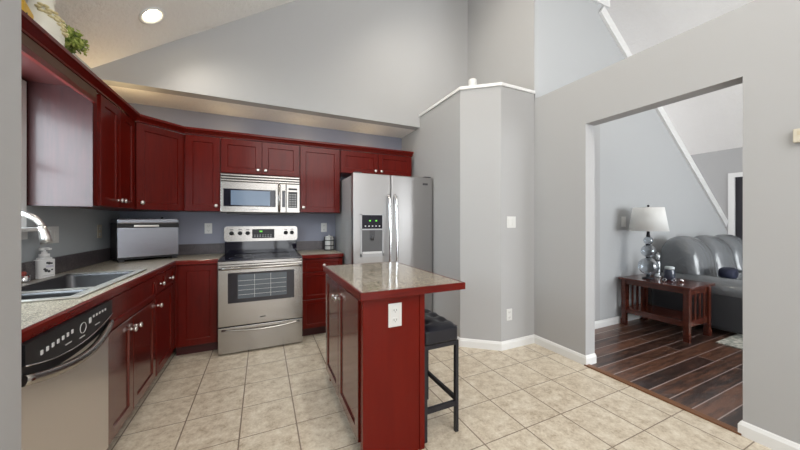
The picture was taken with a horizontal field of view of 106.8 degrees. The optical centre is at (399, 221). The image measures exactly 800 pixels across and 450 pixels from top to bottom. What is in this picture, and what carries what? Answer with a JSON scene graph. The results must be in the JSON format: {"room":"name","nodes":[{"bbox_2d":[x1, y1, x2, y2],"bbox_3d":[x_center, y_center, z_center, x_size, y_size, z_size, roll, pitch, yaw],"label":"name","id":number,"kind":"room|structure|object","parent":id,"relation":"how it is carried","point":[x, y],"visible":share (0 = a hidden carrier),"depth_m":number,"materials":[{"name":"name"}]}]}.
{"room":"kitchen","nodes":[
{"label":"kitchen","id":0,"kind":"room"},
{"bbox_2d":[0,0,20,449],"bbox_3d":[-1.411,-0.008,0.683,0.634,2.568,0.225,0,0,-25],"label":"wall partition","id":1,"kind":"structure","parent":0,"point":[10,10],"depth_m":0.88,"materials":[{"name":"grey paint"}]},
{"bbox_2d":[21,53,119,262],"bbox_3d":[-1.436,-0.074,-0.160,0.120,2.700,7.117,0,0,-25],"label":"wall","id":2,"kind":"structure","parent":0,"point":[77,226],"depth_m":2.23,"materials":[{"name":"grey paint"}]},
{"bbox_2d":[21,79,47,239],"bbox_3d":[-2.073,-0.369,1.316,0.205,0.950,1.130,0,0,-25],"label":"window","id":3,"kind":"structure","parent":2,"relation":"in","point":[24,229],"depth_m":1.77,"materials":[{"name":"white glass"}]},
{"bbox_2d":[47,226,58,243],"bbox_3d":[-2.386,0.091,2.046,0.009,0.116,0.115,0,0,-25],"label":"light switch","id":4,"kind":"object","parent":2,"relation":"attached to","point":[53,230],"visible":0.88,"depth_m":2.05,"materials":[{"name":"white plastic"}]},
{"bbox_2d":[21,32,95,102],"bbox_3d":[-1.864,-0.821,1.299,0.330,0.103,1.270,0,0,-25],"label":"valance","id":5,"kind":"object","parent":2,"relation":"attached to","point":[37,65],"visible":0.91,"depth_m":1.64,"materials":[{"name":"brown wood"}]},
{"bbox_2d":[21,0,33,19],"bbox_3d":[-1.902,-1.062,1.455,0.112,0.380,0.174,0,0,-40],"label":"wooden caddy","id":6,"kind":"object","parent":5,"relation":"on","point":[24,6],"visible":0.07,"depth_m":1.46,"materials":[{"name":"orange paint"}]},
{"bbox_2d":[26,0,68,46],"bbox_3d":[-2.016,-1.067,1.675,0.188,0.390,0.176,0,0,3],"label":"ceramic vase","id":7,"kind":"object","parent":5,"relation":"on","point":[45,15],"visible":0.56,"depth_m":1.65,"materials":[{"name":"white ceramic"}]},
{"bbox_2d":[63,23,89,57],"bbox_3d":[-2.091,-1.059,1.854,0.211,0.373,0.208,0,0,-25],"label":"potted plant","id":8,"kind":"object","parent":5,"relation":"on","point":[73,43],"visible":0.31,"depth_m":1.87,"materials":[{"name":"green plant"}]},
{"bbox_2d":[26,81,134,208],"bbox_3d":[-2.247,-0.476,2.173,0.359,0.756,0.657,0,0,-25],"label":"upper cabinet","id":9,"kind":"object","parent":2,"relation":"attached to","point":[81,152],"visible":0.99,"depth_m":1.90,"materials":[{"name":"brown wood"}]},
{"bbox_2d":[97,225,101,237],"bbox_3d":[-2.656,0.086,2.627,0.008,0.116,0.072,0,0,-25],"label":"wall outlet","id":10,"kind":"object","parent":2,"relation":"attached to","point":[99,227],"visible":1,"depth_m":2.62,"materials":[{"name":"beige plastic"}]},
{"bbox_2d":[21,243,224,280],"bbox_3d":[-1.871,0.304,2.022,0.920,0.116,2.588,0,0,-25],"label":"backsplash","id":11,"kind":"structure","parent":2,"relation":"attached to","point":[64,263],"depth_m":2.47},
{"bbox_2d":[95,122,187,211],"bbox_3d":[-2.411,-0.479,2.823,0.615,0.750,0.680,0,0,-25],"label":"upper cabinet","id":12,"kind":"object","parent":2,"relation":"attached to","point":[159,152],"visible":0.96,"depth_m":2.70,"materials":[{"name":"brown wood"}]},
{"bbox_2d":[120,103,401,249],"bbox_3d":[-1.427,0.006,3.711,3.151,2.540,0.100,0,0,-25],"label":"wall","id":13,"kind":"structure","parent":0,"point":[191,229],"depth_m":3.48,"materials":[{"name":"grey paint"}]},
{"bbox_2d":[184,134,220,211],"bbox_3d":[-2.042,-0.479,3.122,0.304,0.750,0.449,0,0,-25],"label":"upper cabinet","id":14,"kind":"object","parent":13,"relation":"attached to","point":[202,154],"visible":1,"depth_m":2.96,"materials":[{"name":"brown wood"}]},
{"bbox_2d":[205,223,211,233],"bbox_3d":[-2.142,0.076,3.319,0.072,0.116,0.008,0,0,-25],"label":"wall outlet","id":15,"kind":"object","parent":13,"relation":"attached to","point":[208,226],"visible":1,"depth_m":3.32,"materials":[{"name":"white plastic"}]},
{"bbox_2d":[221,138,298,177],"bbox_3d":[-1.555,-0.676,3.347,0.764,0.355,0.449,0,0,-25],"label":"upper cabinet","id":16,"kind":"object","parent":13,"relation":"attached to","point":[245,157],"visible":0.99,"depth_m":3.16,"materials":[{"name":"brown wood"}]},
{"bbox_2d":[221,173,299,214],"bbox_3d":[-1.547,-0.286,3.333,0.761,0.412,0.474,0,0,-25],"label":"microwave","id":17,"kind":"object","parent":16,"relation":"attached to","point":[241,194],"visible":1,"depth_m":3.15,"materials":[{"name":"silver metal"}]},
{"bbox_2d":[297,241,323,250],"bbox_3d":[-1.084,0.304,3.802,0.454,0.116,0.019,0,0,-25],"label":"backsplash","id":18,"kind":"structure","parent":13,"relation":"attached to","point":[301,245],"depth_m":3.77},
{"bbox_2d":[299,146,339,213],"bbox_3d":[-0.999,-0.479,3.605,0.458,0.750,0.449,0,0,-25],"label":"upper cabinet","id":19,"kind":"object","parent":13,"relation":"attached to","point":[319,168],"visible":0.99,"depth_m":3.44,"materials":[{"name":"brown wood"}]},
{"bbox_2d":[321,223,326,231],"bbox_3d":[-0.987,0.076,3.855,0.072,0.116,0.008,0,0,-25],"label":"wall outlet","id":20,"kind":"object","parent":13,"relation":"attached to","point":[323,225],"visible":1,"depth_m":3.85,"materials":[{"name":"white plastic"}]},
{"bbox_2d":[340,150,411,177],"bbox_3d":[-0.354,-0.719,3.904,0.960,0.270,0.449,0,0,-25],"label":"upper cabinet","id":21,"kind":"object","parent":13,"relation":"attached to","point":[350,161],"visible":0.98,"depth_m":3.71,"materials":[{"name":"brown wood"}]},
{"bbox_2d":[21,9,413,156],"bbox_3d":[-1.322,-0.886,2.710,1.580,0.060,3.557,0,0,27],"label":"crown molding","id":22,"kind":"structure","parent":21,"relation":"attached to","point":[30,28],"depth_m":2.43,"materials":[{"name":"brown wood"}]},
{"bbox_2d":[91,0,467,129],"bbox_3d":[-0.795,-2.608,3.412,4.045,2.788,0.120,0,0,-25],"label":"wall","id":23,"kind":"structure","parent":0,"point":[379,62],"depth_m":3.33,"materials":[{"name":"grey paint"}]},
{"bbox_2d":[25,0,753,154],"bbox_3d":[2.319,-2.785,2.452,9.130,3.146,8.700,0,0,-25],"label":"ceiling","id":24,"kind":"structure","parent":0,"point":[712,121],"depth_m":3.37,"materials":[{"name":"white paint"}]},
{"bbox_2d":[138,7,165,24],"bbox_3d":[-1.965,-1.631,2.357,0.166,0.113,0.199,0,0,-20],"label":"recessed light","id":25,"kind":"object","parent":24,"relation":"in","point":[151,15],"visible":1,"depth_m":2.35,"materials":[{"name":"white glass"}]},
{"bbox_2d":[107,318,771,449],"bbox_3d":[2.328,1.326,2.456,9.110,0.100,8.700,0,0,-25],"label":"floor","id":26,"kind":"structure","parent":0,"point":[533,396],"depth_m":2.13,"materials":[{"name":"tile"}]},
{"bbox_2d":[21,300,113,449],"bbox_3d":[-1.599,0.841,1.152,0.592,0.870,0.636,0,0,-25],"label":"dishwasher","id":27,"kind":"object","parent":26,"relation":"on","point":[64,367],"visible":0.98,"depth_m":1.21,"materials":[{"name":"grey metal"}]},
{"bbox_2d":[108,276,155,445],"bbox_3d":[-1.910,0.839,1.779,0.584,0.875,0.765,0,0,-25],"label":"base cabinet","id":28,"kind":"object","parent":26,"relation":"on","point":[132,336],"visible":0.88,"depth_m":1.80,"materials":[{"name":"brown wood"}]},
{"bbox_2d":[21,243,224,342],"bbox_3d":[-1.871,0.324,2.022,0.920,0.156,2.588,0,0,-25],"label":"countertop","id":29,"kind":"structure","parent":28,"relation":"on","point":[37,318],"depth_m":2.07,"materials":[{"name":"stone"}]},
{"bbox_2d":[21,272,29,283],"bbox_3d":[-2.201,0.327,1.735,0.052,0.070,0.052,0,0,-25],"label":"cup","id":30,"kind":"object","parent":29,"relation":"on","point":[25,278],"visible":0.66,"depth_m":1.73,"materials":[{"name":"white ceramic"}]},
{"bbox_2d":[21,211,52,243],"bbox_3d":[-2.009,0.153,1.546,0.258,0.419,0.125,0,0,-25],"label":"faucet","id":31,"kind":"object","parent":29,"relation":"on","point":[45,237],"visible":0.63,"depth_m":1.60,"materials":[{"name":"silver metal"}]},
{"bbox_2d":[33,247,54,278],"bbox_3d":[-2.272,0.265,1.903,0.069,0.194,0.090,0,0,3],"label":"soap bottle","id":32,"kind":"object","parent":29,"relation":"on","point":[44,264],"visible":0.97,"depth_m":1.89,"materials":[{"name":"white"}]},
{"bbox_2d":[21,269,146,302],"bbox_3d":[-1.904,0.452,1.706,0.458,0.200,0.906,0,0,-25],"label":"sink","id":33,"kind":"object","parent":29,"relation":"in","point":[64,286],"visible":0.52,"depth_m":1.82,"materials":[{"name":"silver metal"}]},
{"bbox_2d":[110,217,178,262],"bbox_3d":[-2.440,0.159,2.854,0.292,0.405,0.454,0,0,37],"label":"countertop oven","id":34,"kind":"object","parent":29,"relation":"on","point":[131,238],"visible":1,"depth_m":2.74,"materials":[{"name":"silver metal"}]},
{"bbox_2d":[154,266,174,375],"bbox_3d":[-2.195,0.839,2.395,0.584,0.875,0.585,0,0,-25],"label":"base cabinet","id":35,"kind":"object","parent":26,"relation":"on","point":[165,281],"visible":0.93,"depth_m":2.46,"materials":[{"name":"brown wood"}]},
{"bbox_2d":[175,263,217,355],"bbox_3d":[-2.045,0.839,3.064,0.356,0.875,0.540,0,0,-25],"label":"base cabinet","id":36,"kind":"object","parent":26,"relation":"on","point":[196,285],"visible":0.8,"depth_m":2.83,"materials":[{"name":"brown wood"}]},
{"bbox_2d":[218,226,302,354],"bbox_3d":[-1.492,0.665,3.220,0.770,1.222,0.731,0,0,-25],"label":"range","id":37,"kind":"object","parent":26,"relation":"on","point":[260,271],"visible":1,"depth_m":2.98,"materials":[{"name":"silver metal"}]},
{"bbox_2d":[218,251,302,261],"bbox_3d":[-1.489,0.372,3.213,0.762,0.016,0.602,0,0,-25],"label":"cooktop","id":38,"kind":"object","parent":37,"relation":"in","point":[235,256],"depth_m":3.10,"materials":[{"name":"black glass"}]},
{"bbox_2d":[302,257,342,335],"bbox_3d":[-0.965,0.839,3.546,0.450,0.875,0.574,0,0,-25],"label":"base cabinet","id":39,"kind":"object","parent":26,"relation":"on","point":[314,277],"visible":0.38,"depth_m":3.29,"materials":[{"name":"brown wood"}]},
{"bbox_2d":[297,241,343,258],"bbox_3d":[-0.968,0.324,3.552,0.454,0.156,0.570,0,0,-25],"label":"countertop","id":40,"kind":"structure","parent":39,"relation":"on","point":[306,249],"depth_m":3.60,"materials":[{"name":"stone"}]},
{"bbox_2d":[324,235,333,249],"bbox_3d":[-0.903,0.264,3.781,0.134,0.194,0.134,0,0,-25],"label":"canister","id":41,"kind":"object","parent":40,"relation":"on","point":[328,240],"visible":1,"depth_m":3.73,"materials":[{"name":"silver metal"}]},
{"bbox_2d":[326,274,424,449],"bbox_3d":[-0.246,0.838,2.017,0.406,0.877,0.954,0,0,-25],"label":"base cabinet","id":42,"kind":"object","parent":26,"relation":"on","point":[376,371],"visible":0.84,"depth_m":1.62,"materials":[{"name":"brown wood"}]},
{"bbox_2d":[323,261,464,300],"bbox_3d":[-0.118,0.377,2.067,0.640,0.040,1.010,0,0,-25],"label":"countertop","id":43,"kind":"structure","parent":42,"relation":"on","point":[381,280],"depth_m":1.80,"materials":[{"name":"stone"}]},
{"bbox_2d":[388,302,401,327],"bbox_3d":[-0.026,0.501,1.594,0.078,0.126,0.008,0,0,-25],"label":"wall outlet","id":44,"kind":"object","parent":42,"relation":"attached to","point":[394,309],"visible":1,"depth_m":1.59,"materials":[{"name":"white plastic"}]},
{"bbox_2d":[392,317,397,322],"bbox_3d":[-0.025,0.527,1.591,0.034,0.028,0.003,0,0,-25],"label":"socket","id":45,"kind":"object","parent":44,"relation":"attached to","point":[394,319],"depth_m":1.59,"materials":[{"name":"white plastic"}]},
{"bbox_2d":[336,172,431,310],"bbox_3d":[-0.214,0.375,3.649,0.964,1.802,0.919,0,0,-25],"label":"refrigerator","id":46,"kind":"object","parent":26,"relation":"on","point":[381,218],"visible":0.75,"depth_m":3.29,"materials":[{"name":"grey metal"}]},
{"bbox_2d":[425,309,458,442],"bbox_3d":[0.168,0.944,1.929,0.240,0.664,0.388,0,0,-25],"label":"counter stool","id":47,"kind":"object","parent":26,"relation":"on","point":[440,332],"visible":0.56,"depth_m":1.79,"materials":[{"name":"black metal"}]},
{"bbox_2d":[425,309,456,345],"bbox_3d":[0.168,0.665,1.929,0.238,0.106,0.388,0,0,-25],"label":"seat cushion","id":48,"kind":"object","parent":47,"relation":"on","point":[439,331],"depth_m":1.77,"materials":[{"name":"black leather"}]},
{"bbox_2d":[584,364,741,434],"bbox_3d":[1.854,1.270,2.210,0.052,0.012,0.952,0,0,-25],"label":"trim","id":49,"kind":"structure","parent":26,"relation":"on","point":[674,403],"depth_m":2.09,"materials":[{"name":"brown wood"}]},
{"bbox_2d":[618,274,714,342],"bbox_3d":[3.127,0.984,3.515,0.570,0.585,0.690,0,0,-25],"label":"side table","id":50,"kind":"object","parent":26,"relation":"on","point":[685,318],"visible":0.99,"depth_m":3.35,"materials":[{"name":"brown wood"}]},
{"bbox_2d":[628,205,668,279],"bbox_3d":[3.006,0.243,3.597,0.384,0.895,0.384,0,0,-25],"label":"table lamp","id":51,"kind":"object","parent":50,"relation":"on","point":[648,219],"visible":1,"depth_m":3.48,"materials":[{"name":"white fabric"}]},
{"bbox_2d":[654,252,661,276],"bbox_3d":[3.234,0.536,3.725,0.070,0.310,0.069,0,0,-25],"label":"glass ornament","id":52,"kind":"object","parent":50,"relation":"on","point":[657,256],"visible":0.94,"depth_m":3.71,"materials":[{"name":"grey"}]},
{"bbox_2d":[627,304,702,322],"bbox_3d":[3.125,1.077,3.520,0.430,0.018,0.580,0,0,-25],"label":"shelf","id":53,"kind":"object","parent":50,"relation":"attached to","point":[647,310],"depth_m":3.49,"materials":[{"name":"brown wood"}]},
{"bbox_2d":[664,266,674,279],"bbox_3d":[3.210,0.611,3.537,0.104,0.160,0.103,0,0,-25],"label":"jar candle","id":54,"kind":"object","parent":50,"relation":"on","point":[669,271],"visible":1,"depth_m":3.50,"materials":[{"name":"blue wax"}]},
{"bbox_2d":[652,234,742,334],"bbox_3d":[4.556,0.706,4.000,2.290,1.040,0.932,0,0,-25],"label":"sofa","id":55,"kind":"object","parent":26,"relation":"on","point":[700,257],"visible":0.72,"depth_m":3.68,"materials":[{"name":"grey leather"}]},
{"bbox_2d":[660,236,717,276],"bbox_3d":[3.766,0.486,3.856,0.596,0.620,0.510,0,0,-25],"label":"cushion","id":56,"kind":"object","parent":55,"relation":"on","point":[690,256],"depth_m":3.71,"materials":[{"name":"grey leather"}]},
{"bbox_2d":[695,235,738,275],"bbox_3d":[4.311,0.486,4.108,0.596,0.620,0.510,0,0,-25],"label":"cushion","id":57,"kind":"object","parent":55,"relation":"on","point":[724,256],"depth_m":3.94,"materials":[{"name":"grey leather"}]},
{"bbox_2d":[718,267,738,278],"bbox_3d":[3.883,0.608,3.513,0.326,0.124,0.156,0,0,-36],"label":"throw pillow","id":58,"kind":"object","parent":55,"relation":"on","point":[724,272],"visible":0.91,"depth_m":3.43,"materials":[{"name":"blue fabric"}]},
{"bbox_2d":[715,234,742,272],"bbox_3d":[4.855,0.486,4.360,0.596,0.620,0.510,0,0,-25],"label":"cushion","id":59,"kind":"object","parent":55,"relation":"on","point":[736,243],"depth_m":4.18,"materials":[{"name":"grey leather"}]},
{"bbox_2d":[717,275,742,279],"bbox_3d":[4.096,0.766,3.579,0.592,0.180,0.390,0,0,-25],"label":"seat cushion","id":60,"kind":"object","parent":55,"relation":"on","point":[740,277],"depth_m":3.59,"materials":[{"name":"grey leather"}]},
{"bbox_2d":[716,334,742,349],"bbox_3d":[4.177,1.270,3.032,1.470,0.011,0.890,0,0,-25],"label":"area rug","id":61,"kind":"object","parent":26,"relation":"on","point":[736,341],"visible":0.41,"depth_m":3.13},
{"bbox_2d":[402,86,533,341],"bbox_3d":[0.721,-0.036,3.734,0.766,2.625,1.665,0,0,-25],"label":"wall","id":62,"kind":"structure","parent":0,"point":[476,146],"depth_m":3.03,"materials":[{"name":"grey paint"}]},
{"bbox_2d":[419,82,534,116],"bbox_3d":[0.803,-1.364,3.544,0.778,0.030,1.278,0,0,-25],"label":"trim","id":63,"kind":"structure","parent":62,"relation":"on","point":[497,83],"depth_m":3.03,"materials":[{"name":"white paint"}]},
{"bbox_2d":[469,78,476,85],"bbox_3d":[0.748,-1.419,3.060,0.082,0.080,0.082,0,0,-25],"label":"cup","id":64,"kind":"object","parent":63,"relation":"on","point":[473,81],"visible":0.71,"depth_m":3.02,"materials":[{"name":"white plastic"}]},
{"bbox_2d":[457,334,533,350],"bbox_3d":[0.860,1.234,3.137,1.079,0.085,0.362,0,0,19],"label":"baseboard","id":65,"kind":"structure","parent":62,"relation":"attached to","point":[526,340],"depth_m":3.00,"materials":[{"name":"white paint"}]},
{"bbox_2d":[506,308,511,320],"bbox_3d":[1.099,0.936,2.986,0.072,0.116,0.008,0,0,-25],"label":"wall outlet","id":66,"kind":"object","parent":62,"relation":"attached to","point":[508,311],"visible":1,"depth_m":2.98,"materials":[{"name":"white plastic"}]},
{"bbox_2d":[507,216,515,227],"bbox_3d":[1.124,0.006,2.997,0.118,0.116,0.009,0,0,-25],"label":"light switch","id":67,"kind":"object","parent":62,"relation":"attached to","point":[511,220],"visible":1,"depth_m":3.00,"materials":[{"name":"white plastic"}]},
{"bbox_2d":[534,0,726,320],"bbox_3d":[3.482,-0.674,4.155,4.569,3.900,0.132,0,0,-25],"label":"wall","id":68,"kind":"structure","parent":0,"point":[641,164],"depth_m":3.76,"materials":[{"name":"grey paint"}]},
{"bbox_2d":[590,0,609,9],"bbox_3d":[2.025,-2.684,3.486,1.135,0.120,0.180,0,0,-25],"label":"trim","id":69,"kind":"structure","parent":68,"relation":"on","point":[606,3],"depth_m":3.60,"materials":[{"name":"white paint"}]},
{"bbox_2d":[595,314,641,328],"bbox_3d":[3.573,1.234,4.116,4.435,0.085,0.016,0,0,-25],"label":"baseboard","id":70,"kind":"structure","parent":68,"relation":"attached to","point":[614,320],"depth_m":3.66,"materials":[{"name":"white paint"}]},
{"bbox_2d":[621,217,625,226],"bbox_3d":[2.866,0.001,3.804,0.095,0.130,0.009,0,0,-25],"label":"light switch","id":71,"kind":"object","parent":68,"relation":"attached to","point":[623,219],"visible":1,"depth_m":3.80,"materials":[{"name":"white plastic"}]},
{"bbox_2d":[599,6,728,226],"bbox_3d":[3.949,-1.263,4.378,3.467,2.697,0.180,0,0,-25],"label":"trim","id":72,"kind":"structure","parent":68,"relation":"attached to","point":[603,13],"depth_m":4.29,"materials":[{"name":"white paint"}]},
{"bbox_2d":[468,0,799,443],"bbox_3d":[2.367,-1.024,1.245,0.128,4.600,6.470,0,0,-25],"label":"wall","id":73,"kind":"structure","parent":0,"point":[755,44],"depth_m":1.97,"materials":[{"name":"grey paint"}]},
{"bbox_2d":[534,334,595,364],"bbox_3d":[1.589,1.234,2.906,0.144,0.085,0.566,0,0,-25],"label":"baseboard","id":74,"kind":"structure","parent":73,"relation":"attached to","point":[575,356],"depth_m":2.79,"materials":[{"name":"white paint"}]},
{"bbox_2d":[738,420,799,449],"bbox_3d":[2.907,1.234,0.061,0.144,0.085,3.866,0,0,-25],"label":"baseboard","id":75,"kind":"structure","parent":73,"relation":"attached to","point":[768,439],"depth_m":1.69,"materials":[{"name":"white paint"}]},
{"bbox_2d":[793,128,799,142],"bbox_3d":[2.136,-0.459,1.557,0.027,0.072,0.090,0,0,-25],"label":"thermostat","id":76,"kind":"object","parent":73,"relation":"attached to","point":[796,132],"visible":1,"depth_m":1.58,"materials":[{"name":"beige plastic"}]},
{"bbox_2d":[691,147,742,233],"bbox_3d":[6.416,-0.034,4.350,0.100,2.620,8.700,0,0,-25],"label":"wall","id":77,"kind":"structure","parent":0,"point":[714,167],"depth_m":5.43,"materials":[{"name":"grey paint"}]},
{"bbox_2d":[728,172,742,238],"bbox_3d":[6.155,0.206,4.852,0.090,2.140,1.090,0,0,-25],"label":"door","id":78,"kind":"structure","parent":77,"relation":"in","point":[735,180],"depth_m":5.26,"materials":[{"name":"grey paint"}]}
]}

